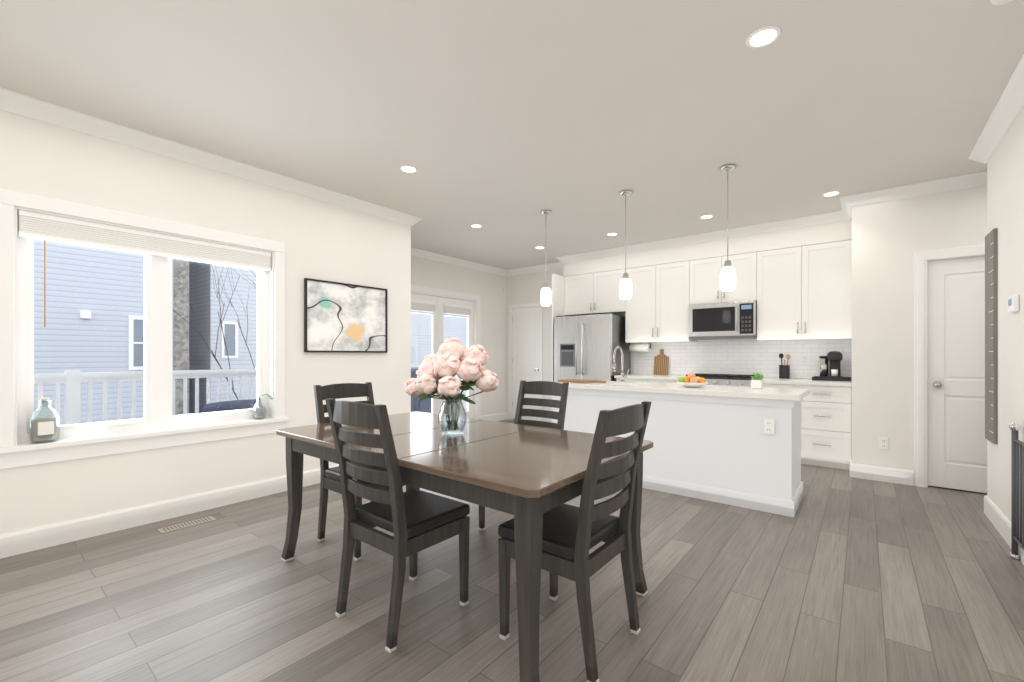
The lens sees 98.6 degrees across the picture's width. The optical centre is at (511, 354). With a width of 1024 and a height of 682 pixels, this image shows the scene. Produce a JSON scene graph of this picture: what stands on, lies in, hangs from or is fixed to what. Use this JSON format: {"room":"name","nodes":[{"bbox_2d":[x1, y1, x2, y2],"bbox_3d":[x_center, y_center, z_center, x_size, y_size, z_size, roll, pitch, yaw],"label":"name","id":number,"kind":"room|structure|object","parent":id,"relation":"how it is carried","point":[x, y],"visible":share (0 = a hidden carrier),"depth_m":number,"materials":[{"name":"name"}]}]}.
{"room":"kitchen","nodes":[
{"label":"kitchen","id":0,"kind":"room"},
{"bbox_2d":[0,110,411,534],"bbox_3d":[-2.985,-0.170,2.760,0.150,2.740,5.730,0,0,39],"label":"wall","id":1,"kind":"structure","parent":0,"point":[328,241],"depth_m":3.43,"materials":[{"name":"paint"}]},
{"bbox_2d":[0,189,288,468],"bbox_3d":[-2.558,-0.150,3.252,0.196,1.650,1.700,0,0,39],"label":"window","id":2,"kind":"structure","parent":1,"relation":"in","point":[13,453],"depth_m":3.14,"materials":[{"name":"white wood"}]},
{"bbox_2d":[30,398,59,442],"bbox_3d":[-2.931,0.409,2.762,0.132,0.275,0.130,0,0,39],"label":"bottle","id":3,"kind":"object","parent":2,"relation":"on","point":[44,429],"depth_m":2.73,"materials":[{"name":"clear glass"}]},
{"bbox_2d":[18,210,270,326],"bbox_3d":[-2.551,-0.523,3.246,0.053,0.707,1.450,0,0,39],"label":"window blind","id":4,"kind":"object","parent":2,"relation":"attached to","point":[44,227],"visible":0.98,"depth_m":3.07,"materials":[{"name":"white fabric"}]},
{"bbox_2d":[253,394,272,418],"bbox_3d":[-2.128,0.441,3.762,0.100,0.212,0.155,0,0,39],"label":"bottle","id":5,"kind":"object","parent":2,"relation":"on","point":[259,411],"depth_m":3.72,"materials":[{"name":"clear glass"}]},
{"bbox_2d":[0,464,338,558],"bbox_3d":[-2.925,1.133,2.703,0.016,0.135,5.776,0,0,39],"label":"baseboard","id":6,"kind":"structure","parent":1,"relation":"attached to","point":[27,540],"depth_m":3.07,"materials":[{"name":"white wood"}]},
{"bbox_2d":[0,88,421,225],"bbox_3d":[-2.872,-1.492,2.709,0.090,0.095,5.850,0,0,39],"label":"crown molding","id":7,"kind":"structure","parent":1,"relation":"attached to","point":[10,101],"depth_m":3.22,"materials":[{"name":"white wood"}]},
{"bbox_2d":[304,278,386,352],"bbox_3d":[-1.608,-0.357,4.341,0.026,0.675,0.880,0,0,39],"label":"picture frame","id":8,"kind":"object","parent":1,"relation":"attached to","point":[343,317],"visible":0.96,"depth_m":4.30,"materials":[{"name":"black"}]},
{"bbox_2d":[412,256,507,418],"bbox_3d":[-1.182,-0.170,6.887,0.180,2.740,3.270,0,0,39],"label":"wall","id":9,"kind":"structure","parent":0,"point":[425,272],"depth_m":7.73,"materials":[{"name":"paint"}]},
{"bbox_2d":[411,299,471,317],"bbox_3d":[-1.136,-0.408,6.895,0.048,0.800,1.396,0,0,39],"label":"window blind","id":10,"kind":"object","parent":9,"relation":"attached to","point":[419,306],"visible":0.73,"depth_m":6.96,"materials":[{"name":"white fabric"}]},
{"bbox_2d":[411,293,472,418],"bbox_3d":[-1.151,0.135,6.907,0.103,2.086,1.576,0,0,39],"label":"french door","id":11,"kind":"structure","parent":9,"relation":"in","point":[437,335],"depth_m":6.91,"materials":[{"name":"white wood"}]},
{"bbox_2d":[411,284,480,419],"bbox_3d":[-1.163,0.090,6.917,0.171,2.220,1.800,0,0,39],"label":"door frame","id":12,"kind":"structure","parent":9,"relation":"attached to","point":[417,289],"depth_m":7.50,"materials":[{"name":"white wood"}]},
{"bbox_2d":[411,247,507,275],"bbox_3d":[-1.046,-1.492,6.888,0.090,0.095,3.140,0,0,39],"label":"crown molding","id":13,"kind":"structure","parent":9,"relation":"attached to","point":[416,252],"depth_m":7.07,"materials":[{"name":"white"}]},
{"bbox_2d":[481,412,507,420],"bbox_3d":[-0.315,1.133,7.852,0.030,0.135,0.720,0,0,39],"label":"baseboard","id":14,"kind":"structure","parent":9,"relation":"attached to","point":[500,416],"depth_m":7.90,"materials":[{"name":"white wood"}]},
{"bbox_2d":[0,419,1023,681],"bbox_3d":[0.115,1.260,2.276,8.000,0.120,9.200,0,0,39],"label":"floor","id":15,"kind":"structure","parent":0,"point":[842,575],"depth_m":2.13,"materials":[{"name":"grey wood"}]},
{"bbox_2d":[157,516,216,533],"bbox_3d":[-2.287,1.198,3.106,0.110,0.004,0.320,0,0,39],"label":"floor vent","id":16,"kind":"object","parent":15,"relation":"in","point":[185,524],"visible":1,"depth_m":3.10,"materials":[{"name":"beige metal"}]},
{"bbox_2d":[313,382,413,560],"bbox_3d":[-0.967,0.699,2.870,0.523,1.002,0.420,0,0,39],"label":"chair","id":17,"kind":"object","parent":15,"relation":"on","point":[330,479],"visible":0.31,"depth_m":2.82,"materials":[{"name":"brown wood"}]},
{"bbox_2d":[325,398,469,652],"bbox_3d":[-0.523,0.699,2.054,0.420,1.002,0.523,0,0,39],"label":"chair","id":18,"kind":"object","parent":15,"relation":"on","point":[415,521],"visible":1,"depth_m":1.92,"materials":[{"name":"brown wood"}]},
{"bbox_2d":[276,412,652,681],"bbox_3d":[-0.333,0.819,2.396,1.870,0.762,1.050,0,0,39],"label":"dining table","id":19,"kind":"object","parent":15,"relation":"on","point":[527,476],"visible":0.81,"depth_m":1.87,"materials":[{"name":"brown wood"}]},
{"bbox_2d":[404,337,498,434],"bbox_3d":[-0.329,0.171,2.437,0.546,0.532,0.463,0,0,39],"label":"flower arrangement","id":20,"kind":"object","parent":19,"relation":"on","point":[445,363],"visible":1,"depth_m":2.34,"materials":[{"name":"pink plant"}]},
{"bbox_2d":[479,380,568,530],"bbox_3d":[0.087,0.699,3.074,0.420,1.002,0.523,0,0,39],"label":"chair","id":21,"kind":"object","parent":15,"relation":"on","point":[546,388],"visible":0.29,"depth_m":3.23,"materials":[{"name":"brown wood"}]},
{"bbox_2d":[498,401,651,681],"bbox_3d":[0.268,0.699,1.872,0.523,1.002,0.420,0,0,39],"label":"chair","id":22,"kind":"object","parent":15,"relation":"on","point":[573,536],"visible":0.94,"depth_m":1.73,"materials":[{"name":"brown wood"}]},
{"bbox_2d":[555,313,630,381],"bbox_3d":[1.191,0.300,6.605,0.920,1.760,0.731,0,0,39],"label":"fridge","id":23,"kind":"object","parent":15,"relation":"on","point":[586,346],"visible":0.52,"depth_m":6.32,"materials":[{"name":"silver metal"}]},
{"bbox_2d":[616,378,677,383],"bbox_3d":[1.990,0.765,6.067,0.900,0.870,0.626,0,0,39],"label":"base cabinet","id":24,"kind":"object","parent":15,"relation":"on","point":[617,379],"depth_m":5.81,"materials":[{"name":"white wood"}]},
{"bbox_2d":[553,346,808,516],"bbox_3d":[1.447,0.555,4.161,2.210,1.290,0.730,0,0,39],"label":"kitchen island","id":25,"kind":"object","parent":15,"relation":"on","point":[714,443],"visible":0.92,"depth_m":3.61,"materials":[{"name":"white wood"}]},
{"bbox_2d":[558,379,605,382],"bbox_3d":[0.765,0.283,4.693,0.500,0.020,0.250,0,0,39],"label":"cutting board","id":26,"kind":"object","parent":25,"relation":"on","point":[581,381],"visible":1,"depth_m":4.63,"materials":[{"name":"brown wood"}]},
{"bbox_2d":[612,346,629,382],"bbox_3d":[1.147,0.103,4.633,0.111,0.385,0.247,0,0,39],"label":"faucet","id":27,"kind":"object","parent":25,"relation":"on","point":[623,376],"depth_m":4.69,"materials":[{"name":"silver metal"}]},
{"bbox_2d":[677,373,708,386],"bbox_3d":[1.631,0.229,3.983,0.270,0.129,0.270,0,0,39],"label":"fruit bowl","id":28,"kind":"object","parent":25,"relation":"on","point":[691,380],"visible":1,"depth_m":3.92,"materials":[{"name":"white"}]},
{"bbox_2d":[750,373,763,388],"bbox_3d":[2.119,0.225,3.804,0.110,0.138,0.096,0,0,39],"label":"succulent pot","id":29,"kind":"object","parent":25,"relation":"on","point":[756,381],"visible":1,"depth_m":3.79,"materials":[{"name":"white ceramic"}]},
{"bbox_2d":[764,418,773,433],"bbox_3d":[1.948,0.545,3.338,0.072,0.115,0.009,0,0,39],"label":"electrical outlet plate","id":30,"kind":"object","parent":25,"relation":"attached to","point":[769,429],"depth_m":3.34,"materials":[{"name":"white plastic"}]},
{"bbox_2d":[686,373,754,386],"bbox_3d":[2.616,0.718,5.505,0.770,0.925,0.671,0,0,39],"label":"range","id":31,"kind":"object","parent":15,"relation":"on","point":[728,379],"visible":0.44,"depth_m":5.24,"materials":[{"name":"silver metal"}]},
{"bbox_2d":[763,384,795,388],"bbox_3d":[3.112,0.765,5.172,0.410,0.870,0.626,0,0,39],"label":"base cabinet","id":32,"kind":"object","parent":15,"relation":"on","point":[764,385],"depth_m":4.89,"materials":[{"name":"white wood"}]},
{"bbox_2d":[796,385,851,469],"bbox_3d":[3.441,0.765,4.909,0.560,0.870,0.626,0,0,39],"label":"base cabinet","id":33,"kind":"object","parent":15,"relation":"on","point":[826,426],"depth_m":4.63,"materials":[{"name":"white wood"}]},
{"bbox_2d":[614,374,851,386],"bbox_3d":[2.635,0.308,5.536,2.601,0.040,0.651,0,0,39],"label":"countertop","id":34,"kind":"structure","parent":33,"relation":"on","point":[795,381],"depth_m":4.92,"materials":[{"name":"stone"}]},
{"bbox_2d":[654,349,668,374],"bbox_3d":[2.133,0.105,6.295,0.200,0.363,0.069,0,0,39],"label":"cutting board","id":35,"kind":"object","parent":34,"relation":"on","point":[661,364],"visible":0.94,"depth_m":6.28,"materials":[{"name":"brown wood"}]},
{"bbox_2d":[779,353,789,378],"bbox_3d":[3.264,0.136,5.277,0.121,0.301,0.110,0,0,39],"label":"utensil crock","id":36,"kind":"object","parent":34,"relation":"on","point":[784,371],"visible":0.98,"depth_m":5.24,"materials":[{"name":"grey ceramic"}]},
{"bbox_2d":[812,351,850,380],"bbox_3d":[3.567,0.124,4.913,0.345,0.325,0.270,0,0,39],"label":"coffee maker","id":37,"kind":"object","parent":34,"relation":"on","point":[830,366],"visible":1,"depth_m":4.89,"materials":[{"name":"grey plastic"}]},
{"bbox_2d":[1009,423,1023,560],"bbox_3d":[2.671,0.800,2.233,0.050,0.800,0.947,0,0,39],"label":"baby gate","id":38,"kind":"object","parent":15,"relation":"on","point":[1015,428],"visible":1,"depth_m":2.56,"materials":[{"name":"grey metal"}]},
{"bbox_2d":[0,0,1023,269],"bbox_3d":[0.115,-1.600,2.276,8.000,0.120,9.200,0,0,39],"label":"ceiling","id":39,"kind":"structure","parent":0,"point":[502,122],"depth_m":2.63,"materials":[{"name":"paint"}]},
{"bbox_2d":[399,165,417,172],"bbox_3d":[-0.858,-1.537,3.654,0.148,0.006,0.148,0,0,30],"label":"recessed light","id":40,"kind":"object","parent":39,"relation":"in","point":[405,168],"depth_m":3.65,"materials":[{"name":"white plastic"}]},
{"bbox_2d":[470,224,481,227],"bbox_3d":[-0.427,-1.537,5.267,0.148,0.006,0.148,0,0,30],"label":"recessed light","id":41,"kind":"object","parent":39,"relation":"in","point":[473,225],"depth_m":5.26,"materials":[{"name":"white"}]},
{"bbox_2d":[540,210,551,305],"bbox_3d":[0.365,-1.031,4.737,0.120,1.016,0.120,0,0,39],"label":"pendant light","id":42,"kind":"object","parent":39,"relation":"hanging from","point":[545,295],"visible":1,"depth_m":4.69,"materials":[{"name":"white glass"}]},
{"bbox_2d":[606,232,617,235],"bbox_3d":[1.283,-1.537,5.630,0.148,0.006,0.148,0,0,30],"label":"recessed light","id":43,"kind":"object","parent":39,"relation":"in","point":[608,234],"depth_m":5.64,"materials":[{"name":"white"}]},
{"bbox_2d":[619,190,631,299],"bbox_3d":[1.076,-1.031,4.169,0.120,1.016,0.120,0,0,39],"label":"pendant light","id":44,"kind":"object","parent":39,"relation":"hanging from","point":[625,288],"visible":1,"depth_m":4.13,"materials":[{"name":"white glass"}]},
{"bbox_2d":[699,215,713,218],"bbox_3d":[2.173,-1.537,4.919,0.148,0.006,0.148,0,0,30],"label":"recessed light","id":45,"kind":"object","parent":39,"relation":"in","point":[704,216],"depth_m":4.90,"materials":[{"name":"white"}]},
{"bbox_2d":[720,164,735,291],"bbox_3d":[1.772,-1.031,3.614,0.120,1.016,0.120,0,0,39],"label":"pendant light","id":46,"kind":"object","parent":39,"relation":"hanging from","point":[727,277],"visible":1,"depth_m":3.58,"materials":[{"name":"white glass"}]},
{"bbox_2d":[746,26,780,48],"bbox_3d":[1.219,-1.537,2.136,0.148,0.006,0.148,0,0,-6],"label":"recessed light","id":47,"kind":"object","parent":39,"relation":"in","point":[762,37],"depth_m":2.13,"materials":[{"name":"white"}]},
{"bbox_2d":[822,191,840,196],"bbox_3d":[3.057,-1.537,4.214,0.148,0.006,0.148,0,0,30],"label":"recessed light","id":48,"kind":"object","parent":39,"relation":"in","point":[832,193],"depth_m":4.20,"materials":[{"name":"white"}]},
{"bbox_2d":[990,0,1012,4],"bbox_3d":[2.097,-1.524,1.857,0.110,0.032,0.110,0,0,39],"label":"smoke detector","id":49,"kind":"object","parent":39,"relation":"attached to","point":[996,2],"visible":0.94,"depth_m":1.89,"materials":[{"name":"white plastic"}]},
{"bbox_2d":[508,268,802,420],"bbox_3d":[2.946,-0.170,5.806,7.980,2.740,0.150,0,0,39],"label":"wall","id":50,"kind":"structure","parent":0,"point":[522,288],"depth_m":7.64,"materials":[{"name":"paint"}]},
{"bbox_2d":[508,302,541,420],"bbox_3d":[0.278,0.145,7.922,0.750,2.110,0.170,0,0,39],"label":"door frame","id":51,"kind":"structure","parent":50,"relation":"attached to","point":[536,304],"depth_m":8.06,"materials":[{"name":"white wood"}]},
{"bbox_2d":[512,306,538,420],"bbox_3d":[0.241,0.172,7.878,0.622,2.032,0.125,0,0,39],"label":"pantry door","id":52,"kind":"structure","parent":50,"relation":"in","point":[525,358],"depth_m":7.91,"materials":[{"name":"white wood"}]},
{"bbox_2d":[508,263,563,275],"bbox_3d":[0.477,-1.492,7.610,1.330,0.095,0.110,0,0,39],"label":"crown molding","id":53,"kind":"structure","parent":50,"relation":"attached to","point":[544,267],"depth_m":7.68,"materials":[{"name":"white"}]},
{"bbox_2d":[543,418,551,421],"bbox_3d":[0.784,1.133,7.425,0.640,0.135,0.016,0,0,39],"label":"baseboard","id":54,"kind":"structure","parent":50,"relation":"attached to","point":[544,419],"depth_m":7.55,"materials":[{"name":"white wood"}]},
{"bbox_2d":[564,268,623,315],"bbox_3d":[1.335,-0.925,6.769,1.020,0.610,0.346,0,0,39],"label":"upper cabinet","id":55,"kind":"object","parent":50,"relation":"attached to","point":[585,293],"depth_m":6.64,"materials":[{"name":"white wood"}]},
{"bbox_2d":[620,260,696,342],"bbox_3d":[2.081,-0.700,6.173,1.018,1.060,0.346,0,0,39],"label":"upper cabinet","id":56,"kind":"object","parent":50,"relation":"attached to","point":[657,310],"depth_m":6.00,"materials":[{"name":"white wood"}]},
{"bbox_2d":[629,343,650,351],"bbox_3d":[1.844,-0.102,6.333,0.316,0.131,0.116,0,0,39],"label":"paper towel holder","id":57,"kind":"object","parent":56,"relation":"attached to","point":[639,347],"visible":1,"depth_m":6.29,"materials":[{"name":"white paper"}]},
{"bbox_2d":[564,220,851,275],"bbox_3d":[2.335,-1.386,5.974,3.616,0.304,0.341,0,0,39],"label":"soffit","id":58,"kind":"object","parent":50,"relation":"attached to","point":[841,230],"depth_m":5.52,"materials":[{"name":"white paint"}]},
{"bbox_2d":[552,211,839,264],"bbox_3d":[2.175,-1.492,5.842,3.710,0.095,0.115,0,0,39],"label":"crown molding","id":59,"kind":"structure","parent":58,"relation":"attached to","point":[830,217],"depth_m":5.55,"materials":[{"name":"white"}]},
{"bbox_2d":[696,252,755,303],"bbox_3d":[2.734,-0.940,5.652,0.780,0.580,0.346,0,0,39],"label":"upper cabinet","id":60,"kind":"object","parent":50,"relation":"attached to","point":[708,269],"depth_m":5.50,"materials":[{"name":"white wood"}]},
{"bbox_2d":[689,300,756,339],"bbox_3d":[2.703,-0.423,5.614,0.770,0.446,0.445,0,0,39],"label":"microwave","id":61,"kind":"object","parent":60,"relation":"attached to","point":[725,320],"visible":0.98,"depth_m":5.46,"materials":[{"name":"silver metal"}]},
{"bbox_2d":[633,339,851,379],"bbox_3d":[2.836,0.043,5.787,2.601,0.487,0.008,0,0,39],"label":"tile backsplash","id":62,"kind":"structure","parent":50,"relation":"attached to","point":[739,356],"depth_m":5.67,"materials":[{"name":"white tile"}]},
{"bbox_2d":[748,240,851,340],"bbox_3d":[3.367,-0.700,5.146,0.970,1.060,0.346,0,0,39],"label":"upper cabinet","id":63,"kind":"object","parent":50,"relation":"attached to","point":[795,283],"depth_m":4.97,"materials":[{"name":"white wood"}]},
{"bbox_2d":[852,185,983,470],"bbox_3d":[4.385,-0.170,3.569,2.580,2.740,0.150,0,0,39],"label":"wall","id":64,"kind":"structure","parent":0,"point":[886,236],"depth_m":4.13,"materials":[{"name":"paint"}]},
{"bbox_2d":[840,209,851,220],"bbox_3d":[3.429,-1.492,4.512,0.090,0.095,0.390,0,0,39],"label":"crown molding","id":65,"kind":"structure","parent":64,"relation":"attached to","point":[847,215],"depth_m":4.70,"materials":[{"name":"white wood"}]},
{"bbox_2d":[850,460,913,485],"bbox_3d":[3.494,1.133,4.174,0.466,0.135,0.016,0,0,39],"label":"baseboard","id":66,"kind":"structure","parent":64,"relation":"attached to","point":[884,474],"depth_m":4.16,"materials":[{"name":"white wood"}]},
{"bbox_2d":[879,437,888,449],"bbox_3d":[3.514,0.840,4.161,0.072,0.115,0.009,0,0,39],"label":"electrical outlet plate","id":67,"kind":"object","parent":64,"relation":"attached to","point":[883,441],"depth_m":4.16,"materials":[{"name":"white plastic"}]},
{"bbox_2d":[836,171,986,212],"bbox_3d":[4.286,-1.492,3.494,2.700,0.095,0.090,0,0,39],"label":"crown molding","id":68,"kind":"structure","parent":64,"relation":"attached to","point":[972,179],"depth_m":3.99,"materials":[{"name":"white wood"}]},
{"bbox_2d":[914,245,984,487],"bbox_3d":[4.092,0.133,3.788,0.940,2.135,0.174,0,0,39],"label":"door frame","id":69,"kind":"structure","parent":64,"relation":"attached to","point":[922,259],"depth_m":3.98,"materials":[{"name":"white wood"}]},
{"bbox_2d":[928,256,986,492],"bbox_3d":[4.057,0.172,3.744,0.758,2.032,0.125,0,0,39],"label":"closet door","id":70,"kind":"structure","parent":64,"relation":"in","point":[957,449],"depth_m":3.88,"materials":[{"name":"white wood"}]},
{"bbox_2d":[984,107,1023,532],"bbox_3d":[1.321,-0.170,0.372,0.140,2.740,7.430,0,0,39],"label":"wall","id":71,"kind":"structure","parent":0,"point":[1004,189],"depth_m":2.85,"materials":[{"name":"paint"}]},
{"bbox_2d":[985,228,996,443],"bbox_3d":[3.456,-0.128,3.178,0.020,1.505,0.280,0,0,39],"label":"chart","id":72,"kind":"object","parent":71,"relation":"attached to","point":[991,336],"visible":1,"depth_m":3.12,"materials":[{"name":"grey wood"}]},
{"bbox_2d":[968,53,1023,172],"bbox_3d":[1.267,-1.492,0.473,0.110,0.095,7.520,0,0,39],"label":"crown molding","id":73,"kind":"structure","parent":71,"relation":"attached to","point":[1009,106],"depth_m":2.76,"materials":[{"name":"white wood"}]},
{"bbox_2d":[984,495,1023,564],"bbox_3d":[1.273,1.133,0.421,0.036,0.135,7.446,0,0,39],"label":"baseboard","id":74,"kind":"structure","parent":71,"relation":"attached to","point":[997,518],"depth_m":2.95,"materials":[{"name":"white wood"}]},
{"bbox_2d":[1008,294,1018,312],"bbox_3d":[3.067,-0.310,2.695,0.025,0.100,0.140,0,0,39],"label":"thermostat","id":75,"kind":"object","parent":71,"relation":"attached to","point":[1013,303],"visible":0.98,"depth_m":2.65,"materials":[{"name":"white plastic"}]},
{"label":"outside","id":76,"kind":"structure","parent":0,"visible":0},
{"bbox_3d":[-3.328,1.320,4.576,2.648,0.200,15.000,0,0,39],"label":"deck","id":77,"kind":"object","parent":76,"visible":0},
{"bbox_2d":[200,399,256,412],"bbox_3d":[-2.886,0.870,4.927,1.000,0.700,1.000,0,0,39],"label":"patio table","id":78,"kind":"object","parent":77,"relation":"on","point":[220,406],"depth_m":4.61,"materials":[{"name":"grey"}]},
{"bbox_2d":[34,365,466,424],"bbox_3d":[-4.285,0.695,5.340,0.110,1.050,15.000,0,0,39],"label":"rail","id":79,"kind":"object","parent":77,"relation":"on","point":[70,408],"depth_m":5.04,"materials":[{"name":"white wood"}]},
{"bbox_2d":[411,368,449,413],"bbox_3d":[-1.691,0.735,7.588,0.650,0.970,1.150,0,0,39],"label":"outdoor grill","id":80,"kind":"object","parent":77,"relation":"on","point":[420,405],"depth_m":7.27,"materials":[{"name":"grey metal"}]},
{"bbox_3d":[-18.748,4.500,21.364,72.000,0.200,90.000,0,0,39],"label":"terrain","id":81,"kind":"structure","parent":76,"visible":0},
{"bbox_2d":[34,239,188,424],"bbox_3d":[-16.514,-2.700,6.465,8.080,14.200,17.500,0,0,39],"label":"house","id":82,"kind":"structure","parent":81,"relation":"on","point":[60,329],"depth_m":9.54,"materials":[{"name":"blue wood"}]},
{"bbox_2d":[189,261,466,413],"bbox_3d":[-3.073,-2.700,24.301,8.035,14.200,25.850,0,0,39],"label":"house","id":83,"kind":"structure","parent":81,"relation":"on","point":[214,307],"depth_m":12.26,"materials":[{"name":"blue wood"}]},
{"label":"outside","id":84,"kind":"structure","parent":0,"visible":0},
{"bbox_2d":[172,266,256,398],"bbox_3d":[-4.982,0.818,8.322,3.187,6.764,2.632,0,0,39],"label":"tree","id":85,"kind":"object","parent":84,"point":[221,321],"depth_m":8.35,"materials":[{"name":"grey plant"}]}
]}

